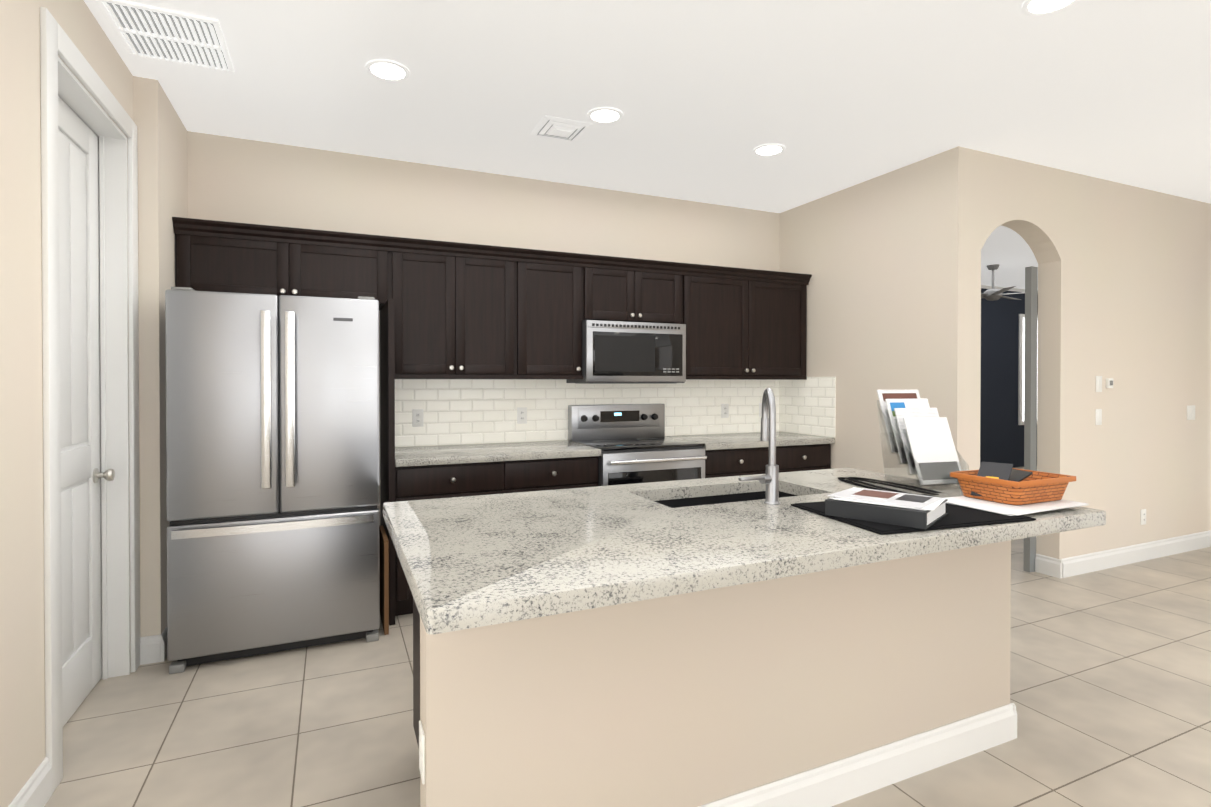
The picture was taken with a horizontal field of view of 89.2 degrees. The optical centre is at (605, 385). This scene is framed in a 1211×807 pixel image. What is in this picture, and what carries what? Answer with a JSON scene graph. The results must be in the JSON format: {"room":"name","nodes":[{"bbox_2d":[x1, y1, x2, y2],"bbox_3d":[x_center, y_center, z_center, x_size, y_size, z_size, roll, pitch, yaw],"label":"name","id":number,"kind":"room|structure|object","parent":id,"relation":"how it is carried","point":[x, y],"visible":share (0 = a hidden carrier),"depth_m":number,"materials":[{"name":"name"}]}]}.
{"room":"kitchen","nodes":[
{"label":"kitchen","id":0,"kind":"room"},
{"bbox_2d":[0,0,1210,806],"bbox_3d":[3.427,-0.076,3.665,13.230,2.786,8.640,0,0,-24],"label":"wall","id":1,"kind":"structure","parent":0,"point":[890,262],"depth_m":4.20,"materials":[{"name":"paint"}]},
{"bbox_2d":[8,757,51,806],"bbox_3d":[-0.817,1.285,-0.235,0.017,0.127,4.880,0,0,-24],"label":"baseboard","id":2,"kind":"structure","parent":1,"relation":"attached to","point":[36,790],"depth_m":1.91,"materials":[{"name":"white wood"}]},
{"bbox_2d":[58,96,114,726],"bbox_3d":[-2.098,0.103,2.409,0.104,2.432,0.790,0,0,-24],"label":"pantry door","id":3,"kind":"structure","parent":1,"relation":"in","point":[81,475],"depth_m":2.55,"materials":[{"name":"white wood"}]},
{"bbox_2d":[40,7,139,793],"bbox_3d":[-2.077,0.052,2.418,0.158,2.550,1.010,0,0,-24],"label":"door frame","id":4,"kind":"structure","parent":1,"relation":"attached to","point":[119,403],"depth_m":2.77,"materials":[{"name":"white wood"}]},
{"bbox_2d":[173,225,391,310],"bbox_3d":[-1.845,-0.652,3.602,1.072,0.340,0.348,0,0,-24],"label":"upper cabinet","id":5,"kind":"object","parent":1,"relation":"attached to","point":[213,260],"depth_m":3.42,"materials":[{"name":"brown wood"}]},
{"bbox_2d":[392,245,527,376],"bbox_3d":[-0.969,-0.447,3.993,0.844,0.757,0.348,0,0,-24],"label":"upper cabinet","id":6,"kind":"object","parent":1,"relation":"attached to","point":[468,311],"depth_m":3.83,"materials":[{"name":"brown wood"}]},
{"bbox_2d":[528,257,583,376],"bbox_3d":[-0.469,-0.448,4.215,0.538,0.757,0.348,0,0,-24],"label":"upper cabinet","id":7,"kind":"object","parent":1,"relation":"attached to","point":[555,288],"depth_m":4.09,"materials":[{"name":"brown wood"}]},
{"bbox_2d":[395,377,835,446],"bbox_3d":[0.166,0.165,4.338,3.192,0.466,0.648,0,0,-24],"label":"backsplash","id":8,"kind":"structure","parent":1,"relation":"attached to","point":[467,411],"depth_m":4.48,"materials":[{"name":"tile"}]},
{"bbox_2d":[412,409,422,426],"bbox_3d":[-1.238,0.212,4.057,0.070,0.115,0.007,0,0,-24],"label":"outlet","id":9,"kind":"object","parent":8,"relation":"attached to","point":[417,417],"visible":1,"depth_m":4.05,"materials":[{"name":"white plastic"}]},
{"bbox_2d":[517,407,526,423],"bbox_3d":[-0.590,0.209,4.345,0.070,0.115,0.007,0,0,-24],"label":"outlet","id":10,"kind":"object","parent":8,"relation":"attached to","point":[521,415],"visible":1,"depth_m":4.34,"materials":[{"name":"white plastic"}]},
{"bbox_2d":[721,404,728,417],"bbox_3d":[0.982,0.204,5.044,0.070,0.115,0.007,0,0,-24],"label":"outlet","id":11,"kind":"object","parent":8,"relation":"attached to","point":[724,410],"visible":1,"depth_m":5.04,"materials":[{"name":"white plastic"}]},
{"bbox_2d":[759,403,761,416],"bbox_3d":[1.329,0.203,5.198,0.070,0.115,0.007,0,0,-24],"label":"outlet","id":12,"kind":"object","parent":8,"relation":"attached to","point":[760,409],"visible":0.33,"depth_m":5.19,"materials":[{"name":"white plastic"}]},
{"bbox_2d":[584,261,683,323],"bbox_3d":[0.136,-0.640,4.483,0.785,0.378,0.348,0,0,-24],"label":"upper cabinet","id":13,"kind":"object","parent":1,"relation":"attached to","point":[625,293],"depth_m":4.32,"materials":[{"name":"brown wood"}]},
{"bbox_2d":[566,320,685,383],"bbox_3d":[0.149,-0.231,4.457,0.776,0.429,0.392,0,0,-24],"label":"microwave","id":14,"kind":"object","parent":13,"relation":"attached to","point":[617,352],"visible":1,"depth_m":4.26,"materials":[{"name":"grey metal"}]},
{"bbox_2d":[684,269,808,376],"bbox_3d":[1.029,-0.454,4.881,1.170,0.757,0.348,0,0,-24],"label":"upper cabinet","id":15,"kind":"object","parent":1,"relation":"attached to","point":[737,325],"depth_m":4.71,"materials":[{"name":"brown wood"}]},
{"bbox_2d":[1018,314,1037,424],"bbox_3d":[6.874,-0.256,9.732,0.940,1.730,0.066,0,0,-24],"label":"room window","id":16,"kind":"structure","parent":1,"relation":"in","point":[1021,378],"depth_m":9.56,"materials":[{"name":"white"}]},
{"bbox_2d":[1024,266,1037,572],"bbox_3d":[3.005,0.237,4.343,0.068,2.150,0.043,0,0,-24],"label":"door frame post","id":17,"kind":"object","parent":1,"relation":"attached to","point":[1030,401],"depth_m":4.33,"materials":[{"name":"grey"}]},
{"bbox_2d":[1095,409,1101,424],"bbox_3d":[3.512,0.222,4.374,0.070,0.115,0.008,0,0,-24],"label":"light switch","id":18,"kind":"object","parent":1,"relation":"attached to","point":[1098,416],"visible":1,"depth_m":4.37,"materials":[{"name":"white plastic"}]},
{"bbox_2d":[1096,376,1101,391],"bbox_3d":[3.512,-0.013,4.372,0.070,0.115,0.008,0,0,-24],"label":"light switch","id":19,"kind":"object","parent":1,"relation":"attached to","point":[1098,383],"visible":1,"depth_m":4.37,"materials":[{"name":"white plastic"}]},
{"bbox_2d":[1106,378,1112,387],"bbox_3d":[3.620,-0.018,4.412,0.060,0.070,0.023,0,0,-24],"label":"thermostat","id":20,"kind":"object","parent":1,"relation":"attached to","point":[1109,382],"visible":0.96,"depth_m":4.40,"materials":[{"name":"white plastic"}]},
{"bbox_2d":[1052,530,1210,578],"bbox_3d":[4.035,1.246,4.617,2.055,0.127,0.031,0,0,-24],"label":"baseboard","id":21,"kind":"structure","parent":1,"relation":"attached to","point":[1096,561],"depth_m":4.52,"materials":[{"name":"white wood"}]},
{"bbox_2d":[1140,509,1145,524],"bbox_3d":[4.042,0.985,4.616,0.070,0.115,0.008,0,0,-24],"label":"outlet","id":22,"kind":"object","parent":1,"relation":"attached to","point":[1142,516],"visible":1,"depth_m":4.61,"materials":[{"name":"white plastic"}]},
{"bbox_2d":[1187,405,1194,419],"bbox_3d":[4.655,0.213,4.881,0.116,0.115,0.008,0,0,-24],"label":"light switch","id":23,"kind":"object","parent":1,"relation":"attached to","point":[1190,412],"visible":1,"depth_m":4.88,"materials":[{"name":"white plastic"}]},
{"bbox_2d":[44,466,1210,806],"bbox_3d":[3.455,1.368,3.612,13.230,0.100,8.780,0,0,-24],"label":"floor","id":24,"kind":"structure","parent":0,"point":[1110,682],"depth_m":2.43,"materials":[{"name":"tile"}]},
{"bbox_2d":[165,287,379,673],"bbox_3d":[-1.738,0.431,3.330,0.915,1.779,0.893,0,0,-24],"label":"fridge","id":25,"kind":"object","parent":24,"relation":"on","point":[272,461],"visible":1,"depth_m":2.95,"materials":[{"name":"grey metal"}]},
{"bbox_2d":[379,525,388,634],"bbox_3d":[-1.237,1.068,3.429,0.022,0.498,0.380,0,0,-24],"label":"cardboard","id":26,"kind":"object","parent":24,"relation":"on","point":[384,578],"visible":0.86,"depth_m":3.26,"materials":[{"name":"brown cardboard"}]},
{"bbox_2d":[380,299,394,625],"bbox_3d":[-1.308,0.419,3.679,0.032,1.797,0.658,0,0,-24],"label":"panel","id":27,"kind":"object","parent":24,"relation":"on","point":[387,402],"visible":0.79,"depth_m":3.39,"materials":[{"name":"brown wood"}]},
{"bbox_2d":[395,456,597,615],"bbox_3d":[-0.724,0.880,3.947,1.242,0.870,0.651,0,0,-24],"label":"base cabinet","id":28,"kind":"object","parent":24,"relation":"on","point":[444,481],"visible":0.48,"depth_m":3.62,"materials":[{"name":"brown wood"}]},
{"bbox_2d":[395,440,600,466],"bbox_3d":[-0.723,0.423,3.941,1.242,0.044,0.640,0,0,-24],"label":"countertop","id":29,"kind":"structure","parent":28,"relation":"on","point":[447,454],"depth_m":3.77,"materials":[{"name":"stone"}]},
{"bbox_2d":[568,403,706,485],"bbox_3d":[0.218,0.726,4.319,0.768,1.172,0.698,0,0,-24],"label":"range","id":30,"kind":"object","parent":24,"relation":"on","point":[633,443],"visible":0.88,"depth_m":4.21,"materials":[{"name":"grey metal"}]},
{"bbox_2d":[386,524,1016,806],"bbox_3d":[0.386,0.895,2.265,2.174,0.868,0.859,0,0,-24],"label":"kitchen island","id":31,"kind":"object","parent":24,"relation":"on","point":[731,641],"depth_m":1.81,"materials":[{"name":"paint"}]},
{"bbox_2d":[383,468,1105,635],"bbox_3d":[0.440,0.439,2.118,2.196,0.046,1.130,0,0,-24],"label":"island countertop","id":32,"kind":"structure","parent":31,"relation":"on","point":[468,563],"depth_m":1.67,"materials":[{"name":"beige stone"}]},
{"bbox_2d":[651,488,802,507],"bbox_3d":[0.485,0.565,2.396,0.760,0.234,0.380,0,0,-24],"label":"sink","id":33,"kind":"object","parent":32,"relation":"in","point":[740,493],"depth_m":2.57,"materials":[{"name":"silver metal"}]},
{"bbox_2d":[738,388,779,504],"bbox_3d":[0.542,0.211,2.224,0.246,0.407,0.192,0,0,-24],"label":"faucet","id":34,"kind":"object","parent":32,"relation":"on","point":[770,479],"visible":1,"depth_m":2.16,"materials":[{"name":"silver metal"}]},
{"bbox_2d":[791,477,1035,534],"bbox_3d":[0.957,0.409,2.214,0.735,0.009,0.876,0,0,-24],"label":"tote bag","id":35,"kind":"object","parent":32,"relation":"on","point":[957,516],"visible":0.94,"depth_m":1.90,"materials":[{"name":"black fabric"}]},
{"bbox_2d":[825,498,947,528],"bbox_3d":[0.887,0.383,1.940,0.290,0.048,0.260,0,1,41],"label":"binder","id":36,"kind":"object","parent":35,"relation":"on","point":[912,518],"visible":0.73,"depth_m":1.84,"materials":[{"name":"grey"}]},
{"bbox_2d":[827,487,944,510],"bbox_3d":[0.887,0.354,1.935,0.325,0.007,0.369,0,0,-24],"label":"flyer","id":37,"kind":"object","parent":36,"relation":"on","point":[893,499],"visible":1,"depth_m":1.92,"materials":[{"name":"paper"}]},
{"bbox_2d":[944,496,1088,515],"bbox_3d":[1.401,0.403,2.128,0.436,0.004,0.291,0,0,-24],"label":"paper stack","id":38,"kind":"object","parent":35,"relation":"on","point":[993,507],"visible":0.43,"depth_m":2.06,"materials":[{"name":"white paper"}]},
{"bbox_2d":[950,462,1075,504],"bbox_3d":[1.450,0.339,2.193,0.316,0.119,0.246,0,0,-24],"label":"basket","id":39,"kind":"object","parent":38,"relation":"on","point":[1005,483],"visible":1,"depth_m":2.13,"materials":[{"name":"orange wicker"}]},
{"bbox_2d":[877,390,968,489],"bbox_3d":[1.332,0.215,2.551,0.239,0.394,0.332,0,0,-16],"label":"brochure holder","id":40,"kind":"object","parent":32,"relation":"on","point":[919,436],"visible":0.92,"depth_m":2.54,"materials":[{"name":"plastic"}]},
{"bbox_2d":[705,444,830,477],"bbox_3d":[1.093,0.874,4.754,1.166,0.870,0.651,0,0,-24],"label":"base cabinet","id":41,"kind":"object","parent":24,"relation":"on","point":[734,462],"visible":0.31,"depth_m":4.45,"materials":[{"name":"brown wood"}]},
{"bbox_2d":[665,431,834,449],"bbox_3d":[1.093,0.417,4.748,1.166,0.044,0.640,0,0,-24],"label":"countertop","id":42,"kind":"structure","parent":41,"relation":"on","point":[729,441],"depth_m":4.57,"materials":[{"name":"stone"}]},
{"bbox_2d":[84,0,1210,289],"bbox_3d":[3.455,-1.518,3.589,13.230,0.100,8.780,0,0,-24],"label":"ceiling","id":43,"kind":"structure","parent":0,"point":[708,96],"depth_m":3.02,"materials":[{"name":"white paint"}]},
{"bbox_2d":[95,0,234,73],"bbox_3d":[-1.815,-1.449,2.572,0.400,0.022,0.450,0,0,-24],"label":"ceiling vent","id":44,"kind":"object","parent":43,"relation":"in","point":[155,33],"visible":1,"depth_m":2.54,"materials":[{"name":"white metal"}]},
{"bbox_2d":[365,59,409,81],"bbox_3d":[-1.007,-1.456,2.843,0.196,0.010,0.196,0,0,-24],"label":"recessed light","id":45,"kind":"object","parent":43,"relation":"in","point":[387,70],"visible":1,"depth_m":2.84,"materials":[{"name":"white plastic"}]},
{"bbox_2d":[530,115,592,141],"bbox_3d":[-0.255,-1.453,3.506,0.280,0.026,0.280,0,0,-24],"label":"ceiling vent","id":46,"kind":"object","parent":43,"relation":"in","point":[560,128],"visible":1,"depth_m":3.47,"materials":[{"name":"white metal"}]},
{"bbox_2d":[587,107,622,123],"bbox_3d":[-0.002,-1.460,3.323,0.196,0.010,0.196,0,0,-24],"label":"recessed light","id":47,"kind":"object","parent":43,"relation":"in","point":[604,115],"visible":1,"depth_m":3.32,"materials":[{"name":"white plastic"}]},
{"bbox_2d":[753,144,785,155],"bbox_3d":[1.017,-1.464,3.819,0.196,0.010,0.196,0,0,-24],"label":"recessed light","id":48,"kind":"object","parent":43,"relation":"in","point":[768,149],"visible":1,"depth_m":3.81,"materials":[{"name":"white plastic"}]},
{"bbox_2d":[981,264,1037,300],"bbox_3d":[4.823,-1.280,7.681,1.324,0.439,1.302,0,0,-24],"label":"ceiling fan","id":49,"kind":"object","parent":43,"relation":"hanging from","point":[992,294],"visible":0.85,"depth_m":7.59,"materials":[{"name":"grey metal"}]},
{"bbox_2d":[1021,0,1078,15],"bbox_3d":[1.685,-1.452,2.316,0.196,0.010,0.196,0,0,-24],"label":"recessed light","id":50,"kind":"object","parent":43,"relation":"in","point":[1040,7],"visible":1,"depth_m":2.35,"materials":[{"name":"white"}]}
]}

